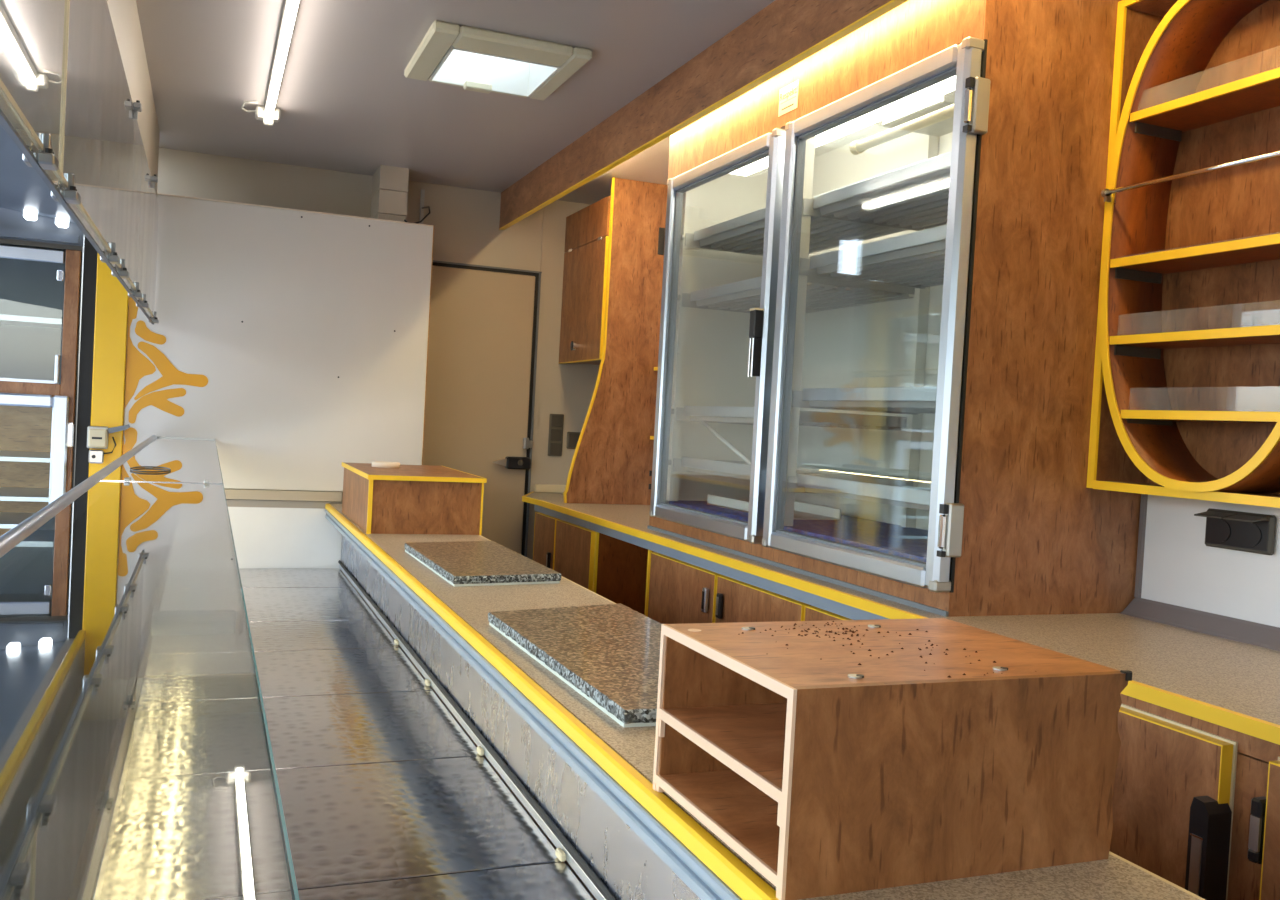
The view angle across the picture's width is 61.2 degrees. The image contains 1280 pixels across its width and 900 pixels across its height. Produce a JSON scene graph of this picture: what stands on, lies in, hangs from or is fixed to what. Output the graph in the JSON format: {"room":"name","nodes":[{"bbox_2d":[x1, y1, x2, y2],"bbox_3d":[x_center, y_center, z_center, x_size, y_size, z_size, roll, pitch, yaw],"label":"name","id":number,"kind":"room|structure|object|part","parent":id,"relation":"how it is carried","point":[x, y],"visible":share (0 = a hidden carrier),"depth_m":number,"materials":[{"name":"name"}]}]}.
{"room":"food truck interior","nodes":[
{"label":"food truck interior","id":0,"kind":"room"},
{"bbox_2d":[106,0,159,196],"bbox_3d":[-0.759,0.127,1.050,0.245,2.150,5.500,2,2,-22],"label":"wall","id":1,"kind":"structure","parent":0,"point":[124,15],"depth_m":2.55,"materials":[{"name":"paint"}]},
{"bbox_2d":[0,124,79,243],"bbox_3d":[-1.359,-0.695,0.771,1.199,0.240,5.500,2,2,-22],"label":"flap","id":2,"kind":"object","parent":1,"relation":"attached to","point":[22,189],"visible":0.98,"depth_m":3.16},
{"bbox_2d":[23,210,36,220],"bbox_3d":[-1.942,-0.749,3.449,0.035,0.030,0.045,2,2,-22],"label":"lamp","id":3,"kind":"object","parent":2,"relation":"attached to","point":[31,215],"depth_m":3.43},
{"bbox_3d":[-2.196,-0.701,3.385,0.790,0.025,0.020,2,2,-22],"label":"rail","id":4,"kind":"part","parent":2,"relation":"part of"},
{"bbox_2d":[55,217,68,227],"bbox_3d":[-1.859,-0.733,3.483,0.035,0.030,0.045,2,2,-22],"label":"lamp","id":5,"kind":"object","parent":2,"relation":"attached to","point":[62,222],"depth_m":3.46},
{"bbox_2d":[75,236,128,485],"bbox_3d":[-0.796,0.234,1.073,0.142,1.930,5.560,2,2,-22],"label":"wall panel","id":6,"kind":"object","parent":1,"relation":"attached to","point":[105,305],"visible":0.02,"depth_m":3.58,"materials":[{"name":"yellow paint"}]},
{"bbox_3d":[-1.791,0.114,3.626,0.097,1.930,0.075,2,2,-22],"label":"post","id":7,"kind":"part","parent":6,"relation":"part of","materials":[{"name":"yellow paint"}]},
{"bbox_2d":[87,424,129,463],"bbox_3d":[-1.751,-0.022,3.563,0.127,0.132,0.057,2,2,-22],"label":"box","id":8,"kind":"object","parent":1,"relation":"attached to","point":[97,436],"visible":1,"depth_m":3.54,"materials":[{"name":"plastic"}]},
{"bbox_3d":[-1.787,-0.042,3.568,0.062,0.073,0.019,2,2,-22],"label":"plate","id":9,"kind":"part","parent":8,"relation":"part of","materials":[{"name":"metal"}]},
{"bbox_3d":[-1.721,-0.069,3.575,0.065,0.035,0.015,2,2,-22],"label":"lever","id":10,"kind":"part","parent":8,"relation":"part of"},
{"bbox_2d":[123,193,433,569],"bbox_3d":[-1.258,-0.207,3.808,1.004,1.277,0.025,2,2,-22],"label":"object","id":11,"kind":"structure","parent":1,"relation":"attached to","point":[295,341],"depth_m":3.80,"materials":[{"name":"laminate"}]},
{"bbox_3d":[-1.382,0.155,3.776,0.660,0.034,0.024,2,2,-22],"label":"trim","id":12,"kind":"part","parent":11,"relation":"part of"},
{"bbox_3d":[-1.385,0.186,3.780,0.660,0.025,0.016,2,2,-22],"label":"grey trim","id":13,"kind":"part","parent":11,"relation":"part of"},
{"bbox_2d":[228,507,341,569],"bbox_3d":[-1.387,0.312,3.786,0.670,0.228,0.015,2,2,-22],"label":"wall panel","id":14,"kind":"structure","parent":1,"relation":"attached to","point":[264,537],"depth_m":3.83,"materials":[{"name":"paint"}]},
{"bbox_2d":[157,148,599,573],"bbox_3d":[-0.950,0.033,4.230,1.890,2.150,0.050,2,2,-22],"label":"wall","id":15,"kind":"structure","parent":0,"point":[466,221],"depth_m":4.26,"materials":[{"name":"paint"}]},
{"bbox_2d":[371,165,429,223],"bbox_3d":[-0.918,-0.447,4.073,0.198,1.180,0.223,2,2,-22],"label":"duct","id":16,"kind":"object","parent":15,"relation":"attached to","point":[389,183],"visible":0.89,"depth_m":3.96,"materials":[{"name":"beige plastic"}]},
{"bbox_2d":[423,260,541,556],"bbox_3d":[-0.737,0.187,4.277,0.632,1.843,0.094,2,2,-22],"label":"door","id":17,"kind":"structure","parent":15,"relation":"in","point":[484,325],"depth_m":4.31,"materials":[{"name":"paint"}]},
{"bbox_3d":[-0.490,0.052,4.345,0.100,0.049,0.040,2,2,-22],"label":"handle","id":18,"kind":"part","parent":17,"relation":"part of","materials":[{"name":"black plastic"}]},
{"bbox_2d":[530,205,548,491],"bbox_3d":[-0.409,-0.423,4.394,0.022,1.190,0.006,2,2,-22],"label":"trim","id":19,"kind":"structure","parent":15,"relation":"attached to","point":[546,208],"depth_m":4.39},
{"bbox_2d":[535,484,565,492],"bbox_3d":[-0.247,0.163,4.481,0.389,0.032,0.018,2,2,-22],"label":"trim","id":20,"kind":"structure","parent":15,"relation":"attached to","point":[538,487],"depth_m":4.42,"materials":[{"name":"beige"}]},
{"bbox_2d":[548,414,563,455],"bbox_3d":[-0.344,-0.061,4.433,0.060,0.172,0.014,2,2,-22],"label":"switch plate","id":21,"kind":"object","parent":15,"relation":"attached to","point":[555,438],"visible":1,"depth_m":4.43,"materials":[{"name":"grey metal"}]},
{"bbox_2d":[566,432,580,448],"bbox_3d":[-0.248,-0.038,4.473,0.113,0.070,0.014,2,2,-22],"label":"switch plate","id":22,"kind":"object","parent":15,"relation":"attached to","point":[572,437],"visible":0.38,"depth_m":4.45,"materials":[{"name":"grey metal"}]},
{"bbox_2d":[136,0,774,203],"bbox_3d":[0.170,-0.932,1.505,2.020,0.040,5.850,2,2,-22],"label":"ceiling","id":23,"kind":"structure","parent":0,"point":[346,102],"depth_m":2.94,"materials":[{"name":"paint"}]},
{"bbox_2d":[241,0,299,125],"bbox_3d":[-0.921,-0.976,2.703,0.111,0.051,1.225,2,2,-22],"label":"ceiling lamp","id":24,"kind":"object","parent":23,"relation":"attached to","point":[268,113],"visible":1,"depth_m":2.74,"materials":[{"name":"plastic"}]},
{"bbox_3d":[-0.894,-0.989,2.697,0.026,0.021,1.195,2,2,-22],"label":"lamp rail","id":25,"kind":"part","parent":24,"relation":"part of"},
{"bbox_2d":[404,20,591,100],"bbox_3d":[-0.358,-1.026,2.688,0.381,0.192,0.395,2,2,-22],"label":"skylight","id":26,"kind":"object","parent":23,"relation":"in","point":[470,58],"visible":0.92,"depth_m":2.68,"materials":[{"name":"beige plastic"}]},
{"bbox_2d":[499,0,907,229],"bbox_3d":[0.512,-0.824,1.657,0.019,0.147,5.729,2,2,-22],"label":"fascia board","id":27,"kind":"object","parent":23,"relation":"attached to","point":[784,33],"visible":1,"depth_m":2.56,"materials":[{"name":"brown wood"}]},
{"bbox_2d":[1141,495,1279,627],"bbox_3d":[1.024,0.201,1.901,0.050,2.150,5.750,2,2,-22],"label":"wall","id":28,"kind":"structure","parent":0,"point":[1179,569],"depth_m":1.91,"materials":[{"name":"paint"}]},
{"bbox_2d":[559,196,610,364],"bbox_3d":[-0.090,-0.634,4.239,0.342,0.596,0.508,2,2,-22],"label":"upper cabinet","id":29,"kind":"object","parent":28,"relation":"attached to","point":[587,229],"visible":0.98,"depth_m":4.16,"materials":[{"name":"brown wood"}]},
{"bbox_3d":[-0.251,-0.402,4.192,0.027,0.038,0.038,2,2,-22],"label":"knob","id":30,"kind":"part","parent":29,"relation":"part of","materials":[{"name":"silver metal"}]},
{"bbox_3d":[-0.220,-0.568,4.195,0.020,0.446,0.494,2,2,-22],"label":"flap door","id":31,"kind":"part","parent":29,"relation":"part of","materials":[{"name":"brown wood"}]},
{"bbox_3d":[-0.202,-0.866,4.183,0.020,0.143,0.504,2,2,-22],"label":"panel","id":32,"kind":"part","parent":29,"relation":"part of","materials":[{"name":"brown wood"}]},
{"bbox_2d":[1086,0,1279,507],"bbox_3d":[0.979,-0.358,1.785,0.165,0.883,0.450,2,2,-22],"label":"wall shelf","id":33,"kind":"object","parent":28,"relation":"attached to","point":[1186,393],"visible":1,"depth_m":1.90,"materials":[{"name":"brown wood"}]},
{"bbox_3d":[0.917,-0.452,1.746,0.008,0.008,0.430,2,2,-22],"label":"rail","id":34,"kind":"part","parent":33,"relation":"part of","materials":[{"name":"silver metal"}]},
{"bbox_3d":[0.987,-0.325,1.789,0.124,0.012,0.407,2,2,-22],"label":"shelf","id":35,"kind":"part","parent":33,"relation":"part of","materials":[{"name":"brown wood"}]},
{"bbox_3d":[0.979,-0.186,1.793,0.124,0.012,0.387,2,2,-22],"label":"shelf","id":36,"kind":"part","parent":33,"relation":"part of","materials":[{"name":"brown wood"}]},
{"bbox_3d":[1.000,-0.580,1.783,0.124,0.012,0.360,2,2,-22],"label":"shelf","id":37,"kind":"part","parent":33,"relation":"part of","materials":[{"name":"brown wood"}]},
{"bbox_3d":[1.051,-0.356,1.815,0.008,0.854,0.422,2,2,-22],"label":"panel","id":38,"kind":"part","parent":33,"relation":"part of","materials":[{"name":"brown wood"}]},
{"bbox_3d":[0.972,-0.054,1.796,0.124,0.012,0.314,2,2,-22],"label":"shelf","id":39,"kind":"part","parent":33,"relation":"part of","materials":[{"name":"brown wood"}]},
{"bbox_2d":[1120,494,1279,650],"bbox_3d":[1.481,0.258,0.632,0.042,0.232,3.013,2,2,-22],"label":"backsplash","id":40,"kind":"structure","parent":28,"relation":"attached to","point":[1258,634],"depth_m":1.90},
{"bbox_2d":[1194,508,1275,554],"bbox_3d":[1.001,0.137,1.831,0.050,0.066,0.129,2,2,-22],"label":"double socket","id":41,"kind":"object","parent":28,"relation":"attached to","point":[1226,529],"visible":1,"depth_m":1.82,"materials":[{"name":"grey plastic"}]},
{"bbox_3d":[0.984,0.111,1.853,0.034,0.009,0.054,2,2,-22],"label":"lid","id":42,"kind":"part","parent":41,"relation":"part of","materials":[{"name":"grey plastic"}]},
{"bbox_3d":[1.006,0.114,1.800,0.034,0.009,0.054,2,2,-22],"label":"lid","id":43,"kind":"part","parent":41,"relation":"part of","materials":[{"name":"grey plastic"}]},
{"bbox_3d":[0.051,1.259,1.563,2.020,0.050,5.850,2,2,-22],"label":"floor","id":44,"kind":"structure","parent":0,"visible":0},
{"bbox_2d":[0,435,605,899],"bbox_3d":[-0.364,0.650,1.242,0.654,1.138,5.476,2,2,-22],"label":"display case","id":45,"kind":"object","parent":44,"relation":"on","point":[179,720],"visible":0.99,"depth_m":1.43,"materials":[{"name":"metal"}]},
{"bbox_3d":[-0.621,0.082,1.098,0.025,0.024,5.450,2,2,-22],"label":"chrome rail","id":46,"kind":"part","parent":45,"relation":"part of","materials":[{"name":"metal"}]},
{"bbox_3d":[-0.153,0.131,0.191,0.189,0.004,3.415,2,2,-22],"label":"glass","id":47,"kind":"part","parent":45,"relation":"part of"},
{"bbox_3d":[-1.167,0.009,2.731,0.189,0.004,2.052,2,2,-22],"label":"glass","id":48,"kind":"part","parent":45,"relation":"part of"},
{"bbox_3d":[-0.916,0.467,2.718,0.562,0.004,0.356,2,2,-22],"label":"deck panel","id":49,"kind":"part","parent":45,"relation":"part of","materials":[{"name":"metal"}]},
{"bbox_3d":[-0.771,0.484,2.356,0.562,0.004,0.416,2,2,-22],"label":"deck panel","id":50,"kind":"part","parent":45,"relation":"part of","materials":[{"name":"metal"}]},
{"bbox_3d":[-1.266,0.425,3.594,0.562,0.004,0.418,2,2,-22],"label":"deck panel","id":51,"kind":"part","parent":45,"relation":"part of","materials":[{"name":"metal"}]},
{"bbox_3d":[-0.611,0.504,1.955,0.562,0.004,0.441,2,2,-22],"label":"deck panel","id":52,"kind":"part","parent":45,"relation":"part of","materials":[{"name":"metal"}]},
{"bbox_3d":[-1.085,0.447,3.141,0.562,0.004,0.549,2,2,-22],"label":"deck panel","id":53,"kind":"part","parent":45,"relation":"part of","materials":[{"name":"metal"}]},
{"bbox_3d":[-0.445,0.524,1.537,0.562,0.004,0.451,2,2,-22],"label":"deck panel","id":54,"kind":"part","parent":45,"relation":"part of","materials":[{"name":"metal"}]},
{"bbox_3d":[-0.275,0.544,1.113,0.562,0.004,0.456,2,2,-22],"label":"deck panel","id":55,"kind":"part","parent":45,"relation":"part of","materials":[{"name":"metal"}]},
{"bbox_2d":[533,512,595,590],"bbox_3d":[-0.089,0.709,3.876,0.482,0.912,0.663,2,2,-22],"label":"base cabinet","id":56,"kind":"object","parent":44,"relation":"on","point":[566,548],"visible":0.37,"depth_m":3.73,"materials":[{"name":"brown wood"}]},
{"bbox_3d":[-0.360,0.634,3.974,0.016,0.786,0.251,2,2,-22],"label":"cabinet door","id":57,"kind":"part","parent":56,"relation":"part of","materials":[{"name":"brown wood"}]},
{"bbox_3d":[-0.328,0.396,3.876,0.012,0.060,0.020,2,2,-22],"label":"handle","id":58,"kind":"part","parent":56,"relation":"part of","materials":[{"name":"black plastic"}]},
{"bbox_3d":[-0.239,0.649,3.670,0.016,0.786,0.376,2,2,-22],"label":"cabinet door","id":59,"kind":"part","parent":56,"relation":"part of","materials":[{"name":"brown wood"}]},
{"bbox_2d":[592,532,652,615],"bbox_3d":[0.075,0.732,3.333,0.340,0.912,0.460,2,2,-22],"label":"base cabinet","id":60,"kind":"object","parent":44,"relation":"on","point":[621,568],"visible":0.14,"depth_m":3.49,"materials":[{"name":"brown wood"}]},
{"bbox_2d":[647,551,851,623],"bbox_3d":[0.434,0.771,2.566,0.482,0.912,1.228,2,2,-22],"label":"base cabinet","id":61,"kind":"object","parent":44,"relation":"on","point":[679,592],"visible":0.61,"depth_m":2.65,"materials":[{"name":"brown wood"}]},
{"bbox_3d":[0.094,0.689,2.838,0.016,0.786,0.411,2,2,-22],"label":"cabinet door","id":62,"kind":"part","parent":61,"relation":"part of","materials":[{"name":"brown wood"}]},
{"bbox_3d":[0.161,0.369,2.663,0.012,0.060,0.020,2,2,-22],"label":"handle","id":63,"kind":"part","parent":61,"relation":"part of","materials":[{"name":"metal"}]},
{"bbox_3d":[0.190,0.373,2.589,0.012,0.060,0.020,2,2,-22],"label":"handle","id":64,"kind":"part","parent":61,"relation":"part of","materials":[{"name":"black plastic"}]},
{"bbox_3d":[0.249,0.707,2.448,0.016,0.786,0.401,2,2,-22],"label":"cabinet door","id":65,"kind":"part","parent":61,"relation":"part of","materials":[{"name":"brown wood"}]},
{"bbox_3d":[0.395,0.725,2.084,0.016,0.786,0.356,2,2,-22],"label":"cabinet door","id":66,"kind":"part","parent":61,"relation":"part of","materials":[{"name":"brown wood"}]},
{"bbox_2d":[325,504,1205,899],"bbox_3d":[0.023,0.777,1.406,0.343,0.917,5.483,2,2,-22],"label":"countertop","id":67,"kind":"structure","parent":44,"relation":"on","point":[588,776],"depth_m":1.37,"materials":[{"name":"laminate"}]},
{"bbox_2d":[342,462,486,534],"bbox_3d":[-0.721,0.144,3.361,0.335,0.165,0.642,2,2,-22],"label":"wooden box","id":68,"kind":"object","parent":67,"relation":"on","point":[406,499],"visible":0.99,"depth_m":3.09,"materials":[{"name":"brown wood"}]},
{"bbox_2d":[372,461,399,467],"bbox_3d":[-0.810,0.047,3.451,0.088,0.016,0.088,2,2,-22],"label":"tape roll","id":69,"kind":"object","parent":68,"relation":"on","point":[380,464],"visible":1,"depth_m":3.42,"materials":[{"name":"paper"}]},
{"bbox_3d":[-0.717,0.068,3.361,0.329,0.011,0.638,2,2,-22],"label":"box lid","id":70,"kind":"part","parent":68,"relation":"part of","materials":[{"name":"brown wood"}]},
{"bbox_2d":[405,541,561,586],"bbox_3d":[-0.381,0.257,2.506,0.247,0.021,0.609,2,2,-22],"label":"granite slab","id":71,"kind":"object","parent":67,"relation":"on","point":[466,563],"visible":1,"depth_m":2.38,"materials":[{"name":"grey stone"}]},
{"bbox_2d":[488,603,660,726],"bbox_3d":[-0.028,0.299,1.601,0.266,0.021,0.694,2,2,-22],"label":"granite slab","id":72,"kind":"object","parent":67,"relation":"on","point":[609,654],"visible":0.66,"depth_m":1.57,"materials":[{"name":"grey stone"}]},
{"bbox_2d":[652,618,1131,899],"bbox_3d":[0.217,0.258,0.986,0.332,0.162,0.254,2,2,-22],"label":"shelf box","id":73,"kind":"object","parent":67,"relation":"on","point":[827,773],"visible":1,"depth_m":0.89,"materials":[{"name":"brown wood"}]},
{"bbox_2d":[688,629,700,631],"bbox_3d":[0.051,0.169,1.015,0.013,0.001,0.013,2,2,-22],"label":"cap","id":74,"kind":"object","parent":73,"relation":"on","point":[689,630],"depth_m":1.01,"materials":[{"name":"brown wood"}]},
{"bbox_3d":[0.210,0.327,0.987,0.318,0.008,0.235,2,2,-22],"label":"shelf","id":75,"kind":"part","parent":73,"relation":"part of","materials":[{"name":"brown wood"}]},
{"bbox_3d":[0.170,0.258,1.099,0.322,0.151,0.009,2,2,-22],"label":"panel","id":76,"kind":"part","parent":73,"relation":"part of","materials":[{"name":"brown wood"}]},
{"bbox_3d":[0.213,0.264,0.985,0.318,0.008,0.235,2,2,-22],"label":"shelf","id":77,"kind":"part","parent":73,"relation":"part of","materials":[{"name":"brown wood"}]},
{"bbox_2d":[738,621,1035,677],"bbox_3d":[0.204,0.177,0.979,0.219,0.002,0.232,2,2,-22],"label":"crumbs","id":78,"kind":"object","parent":73,"relation":"on","point":[843,628],"visible":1,"depth_m":1.03,"materials":[{"name":"food"}]},
{"bbox_3d":[0.220,0.184,0.988,0.326,0.009,0.243,2,2,-22],"label":"panel","id":79,"kind":"part","parent":73,"relation":"part of","materials":[{"name":"brown wood"}]},
{"bbox_3d":[0.263,0.265,0.874,0.327,0.160,0.009,2,2,-22],"label":"panel","id":80,"kind":"part","parent":73,"relation":"part of","materials":[{"name":"brown wood"}]},
{"bbox_2d":[1109,704,1279,899],"bbox_3d":[1.018,0.837,1.067,0.510,0.924,1.950,2,2,-22],"label":"base cabinet","id":81,"kind":"object","parent":44,"relation":"on","point":[1200,814],"visible":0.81,"depth_m":1.32,"materials":[{"name":"brown wood"}]},
{"bbox_2d":[522,492,1279,761],"bbox_3d":[0.752,0.326,1.809,0.512,0.051,5.730,2,2,-22],"label":"countertop","id":82,"kind":"structure","parent":81,"relation":"on","point":[1223,687],"depth_m":1.74,"materials":[{"name":"laminate"}]},
{"bbox_2d":[563,177,666,504],"bbox_3d":[0.104,-0.375,3.610,0.430,1.188,0.824,2,2,-22],"label":"panel","id":83,"kind":"object","parent":82,"relation":"on","point":[612,460],"visible":0.76,"depth_m":3.97,"materials":[{"name":"brown wood"}]},
{"bbox_2d":[647,0,1140,616],"bbox_3d":[0.489,-0.327,2.560,0.494,1.190,1.404,2,2,-22],"label":"fridge","id":84,"kind":"object","parent":82,"relation":"on","point":[880,297],"visible":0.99,"depth_m":2.21,"materials":[{"name":"brown wood"}]},
{"bbox_3d":[0.118,-0.359,3.115,0.028,1.035,0.034,2,2,-22],"label":"shelf post","id":85,"kind":"part","parent":84,"relation":"part of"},
{"bbox_3d":[0.255,0.050,3.166,0.346,0.038,0.004,2,2,-22],"label":"arm","id":86,"kind":"part","parent":84,"relation":"part of"},
{"bbox_3d":[0.263,-0.096,3.162,0.346,0.038,0.004,2,2,-22],"label":"arm","id":87,"kind":"part","parent":84,"relation":"part of"},
{"bbox_3d":[0.281,-0.422,3.153,0.346,0.038,0.004,2,2,-22],"label":"arm","id":88,"kind":"part","parent":84,"relation":"part of"},
{"bbox_3d":[0.184,-0.271,2.763,0.036,0.946,0.625,2,2,-22],"label":"glass door","id":89,"kind":"part","parent":84,"relation":"part of","materials":[{"name":"glass"}]},
{"bbox_3d":[0.290,-0.592,3.149,0.346,0.038,0.004,2,2,-22],"label":"arm","id":90,"kind":"part","parent":84,"relation":"part of"},
{"bbox_3d":[0.264,-0.244,2.479,0.023,0.150,0.026,2,2,-22],"label":"door handle","id":91,"kind":"part","parent":84,"relation":"part of","materials":[{"name":"black plastic"}]},
{"bbox_2d":[687,467,826,479],"bbox_3d":[0.383,0.069,2.885,0.319,0.020,0.613,2,2,-22],"label":"shelf","id":92,"kind":"object","parent":84,"relation":"attached to","point":[735,472],"depth_m":2.84,"materials":[{"name":"metal"}]},
{"bbox_2d":[778,79,798,116],"bbox_3d":[0.341,-0.807,2.484,0.001,0.063,0.087,2,2,-22],"label":"sticker","id":93,"kind":"object","parent":84,"relation":"attached to","point":[788,96],"visible":1,"depth_m":2.48,"materials":[{"name":"paper"}]},
{"bbox_2d":[690,416,904,430],"bbox_3d":[0.391,-0.077,2.881,0.319,0.020,0.613,2,2,-22],"label":"shelf","id":94,"kind":"object","parent":84,"relation":"attached to","point":[856,422],"depth_m":2.63,"materials":[{"name":"metal"}]},
{"bbox_3d":[0.362,-0.329,2.502,0.028,1.035,0.034,2,2,-22],"label":"shelf post","id":95,"kind":"part","parent":84,"relation":"part of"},
{"bbox_2d":[699,216,905,253],"bbox_3d":[0.417,-0.573,2.868,0.319,0.020,0.613,2,2,-22],"label":"shelf","id":96,"kind":"object","parent":84,"relation":"attached to","point":[742,234],"depth_m":2.87,"materials":[{"name":"metal"}]},
{"bbox_2d":[696,283,912,312],"bbox_3d":[0.408,-0.402,2.872,0.319,0.020,0.613,2,2,-22],"label":"shelf","id":97,"kind":"object","parent":84,"relation":"attached to","point":[734,297],"depth_m":2.79,"materials":[{"name":"metal"}]},
{"bbox_3d":[0.484,0.071,2.593,0.346,0.026,0.004,2,2,-22],"label":"arm","id":98,"kind":"part","parent":84,"relation":"part of"},
{"bbox_3d":[0.499,0.086,2.554,0.346,0.038,0.004,2,2,-22],"label":"arm","id":99,"kind":"part","parent":84,"relation":"part of"},
{"bbox_3d":[0.492,-0.075,2.589,0.346,0.026,0.004,2,2,-22],"label":"arm","id":100,"kind":"part","parent":84,"relation":"part of"},
{"bbox_3d":[0.510,-0.111,2.548,0.346,0.038,0.004,2,2,-22],"label":"arm","id":101,"kind":"part","parent":84,"relation":"part of"},
{"bbox_3d":[0.510,-0.400,2.580,0.346,0.026,0.004,2,2,-22],"label":"arm","id":102,"kind":"part","parent":84,"relation":"part of"},
{"bbox_3d":[0.526,-0.413,2.540,0.346,0.038,0.004,2,2,-22],"label":"arm","id":103,"kind":"part","parent":84,"relation":"part of"},
{"bbox_3d":[0.534,-0.549,2.537,0.346,0.038,0.004,2,2,-22],"label":"arm","id":104,"kind":"part","parent":84,"relation":"part of"},
{"bbox_2d":[804,486,930,510],"bbox_3d":[0.623,0.105,2.282,0.319,0.020,0.593,2,2,-22],"label":"shelf","id":105,"kind":"object","parent":84,"relation":"attached to","point":[878,494],"depth_m":2.20,"materials":[{"name":"metal"}]},
{"bbox_2d":[809,401,935,413],"bbox_3d":[0.634,-0.092,2.277,0.319,0.020,0.593,2,2,-22],"label":"shelf","id":106,"kind":"object","parent":84,"relation":"attached to","point":[897,407],"depth_m":2.34,"materials":[{"name":"metal"}]},
{"bbox_3d":[0.432,-0.241,2.142,0.036,0.946,0.627,2,2,-22],"label":"glass door","id":107,"kind":"part","parent":84,"relation":"part of","materials":[{"name":"glass"}]},
{"bbox_2d":[816,240,945,286],"bbox_3d":[0.650,-0.394,2.269,0.319,0.020,0.593,2,2,-22],"label":"shelf","id":108,"kind":"object","parent":84,"relation":"attached to","point":[903,263],"depth_m":2.34,"materials":[{"name":"metal"}]},
{"bbox_2d":[820,167,949,228],"bbox_3d":[0.657,-0.530,2.265,0.319,0.020,0.593,2,2,-22],"label":"shelf","id":109,"kind":"object","parent":84,"relation":"attached to","point":[909,197],"depth_m":2.33,"materials":[{"name":"metal"}]},
{"bbox_3d":[0.684,-0.316,2.640,0.029,1.035,0.020,2,2,-22],"label":"shelf post","id":110,"kind":"part","parent":84,"relation":"part of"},
{"bbox_3d":[0.765,-0.296,1.955,0.430,1.190,0.017,2,2,-22],"label":"panel","id":111,"kind":"part","parent":84,"relation":"part of","materials":[{"name":"brown wood"}]},
{"bbox_3d":[0.578,0.717,1.585,0.021,0.748,0.587,2,2,-22],"label":"cabinet door","id":112,"kind":"part","parent":81,"relation":"part of","materials":[{"name":"brown wood"}]},
{"bbox_3d":[0.682,0.541,1.307,0.038,0.244,0.026,2,2,-22],"label":"handle","id":113,"kind":"part","parent":81,"relation":"part of","materials":[{"name":"black plastic"}]},
{"bbox_3d":[0.718,0.440,1.253,0.023,0.074,0.014,2,2,-22],"label":"handle","id":114,"kind":"part","parent":81,"relation":"part of","materials":[{"name":"black plastic"}]},
{"bbox_3d":[0.797,0.743,1.037,0.021,0.748,0.464,2,2,-22],"label":"cabinet door","id":115,"kind":"part","parent":81,"relation":"part of","materials":[{"name":"brown wood"}]},
{"bbox_3d":[1.162,0.289,-1.166,1.970,2.150,0.050,2,2,-22],"label":"wall","id":116,"kind":"structure","parent":0,"visible":0},
{"bbox_2d":[0,0,158,324],"bbox_3d":[-0.608,-0.503,1.099,0.030,0.408,5.435,2,2,-22],"label":"glass screen","id":117,"kind":"object","parent":116,"relation":"hanging from","point":[66,104],"visible":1,"depth_m":1.53,"materials":[{"name":"clear glass"}]},
{"bbox_3d":[-0.152,-0.443,-0.057,0.005,0.389,2.943,2,2,-22],"label":"pane","id":118,"kind":"part","parent":117,"relation":"part of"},
{"bbox_3d":[-0.976,-0.542,2.008,0.005,0.389,1.499,2,2,-22],"label":"pane","id":119,"kind":"part","parent":117,"relation":"part of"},
{"bbox_3d":[-1.437,-0.597,3.162,0.005,0.389,0.981,2,2,-22],"label":"pane","id":120,"kind":"part","parent":117,"relation":"part of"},
{"bbox_3d":[-1.754,1.463,1.525,10.000,0.050,12.000,2,2,-22],"label":"ground","id":121,"kind":"structure","parent":0,"visible":0},
{"bbox_2d":[0,207,84,535],"bbox_3d":[-2.526,0.006,3.535,1.248,2.070,0.490,2,2,-22],"label":"window","id":122,"kind":"structure","parent":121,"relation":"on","point":[41,282],"depth_m":3.80,"materials":[{"name":"glass"}]},
{"bbox_2d":[0,512,34,527],"bbox_3d":[-2.343,0.232,3.632,0.758,0.014,0.385,2,2,-22],"label":"shelf","id":123,"kind":"object","parent":122,"relation":"attached to","point":[7,519],"depth_m":3.71,"materials":[{"name":"metal"}]},
{"bbox_2d":[0,487,48,501],"bbox_3d":[-2.338,0.142,3.630,0.758,0.014,0.385,2,2,-22],"label":"shelf","id":124,"kind":"object","parent":122,"relation":"attached to","point":[37,494],"depth_m":3.65,"materials":[{"name":"metal"}]},
{"bbox_2d":[0,451,50,462],"bbox_3d":[-2.331,0.012,3.626,0.758,0.014,0.385,2,2,-22],"label":"shelf","id":125,"kind":"object","parent":122,"relation":"attached to","point":[20,456],"depth_m":3.61,"materials":[{"name":"metal"}]},
{"bbox_3d":[-2.254,-0.236,3.405,0.756,0.010,0.014,2,2,-22],"label":"rail","id":126,"kind":"part","parent":122,"relation":"part of","materials":[{"name":"metal"}]},
{"bbox_2d":[0,314,62,328],"bbox_3d":[-2.319,-0.445,3.590,0.756,0.018,0.380,2,2,-22],"label":"shelf","id":127,"kind":"object","parent":122,"relation":"attached to","point":[4,319],"depth_m":3.54,"materials":[{"name":"metal"}]},
{"bbox_3d":[-2.236,-0.646,3.405,0.756,0.040,0.024,2,2,-22],"label":"bay rail","id":128,"kind":"part","parent":122,"relation":"part of","materials":[{"name":"metal"}]},
{"bbox_3d":[-2.258,0.108,3.398,0.810,0.602,0.028,2,2,-22],"label":"cabinet door","id":129,"kind":"part","parent":122,"relation":"part of","materials":[{"name":"metal"}]},
{"bbox_3d":[-1.965,0.200,3.789,0.004,1.730,0.430,2,2,-22],"label":"panel","id":130,"kind":"part","parent":122,"relation":"part of","materials":[{"name":"brown wood"}]}
]}

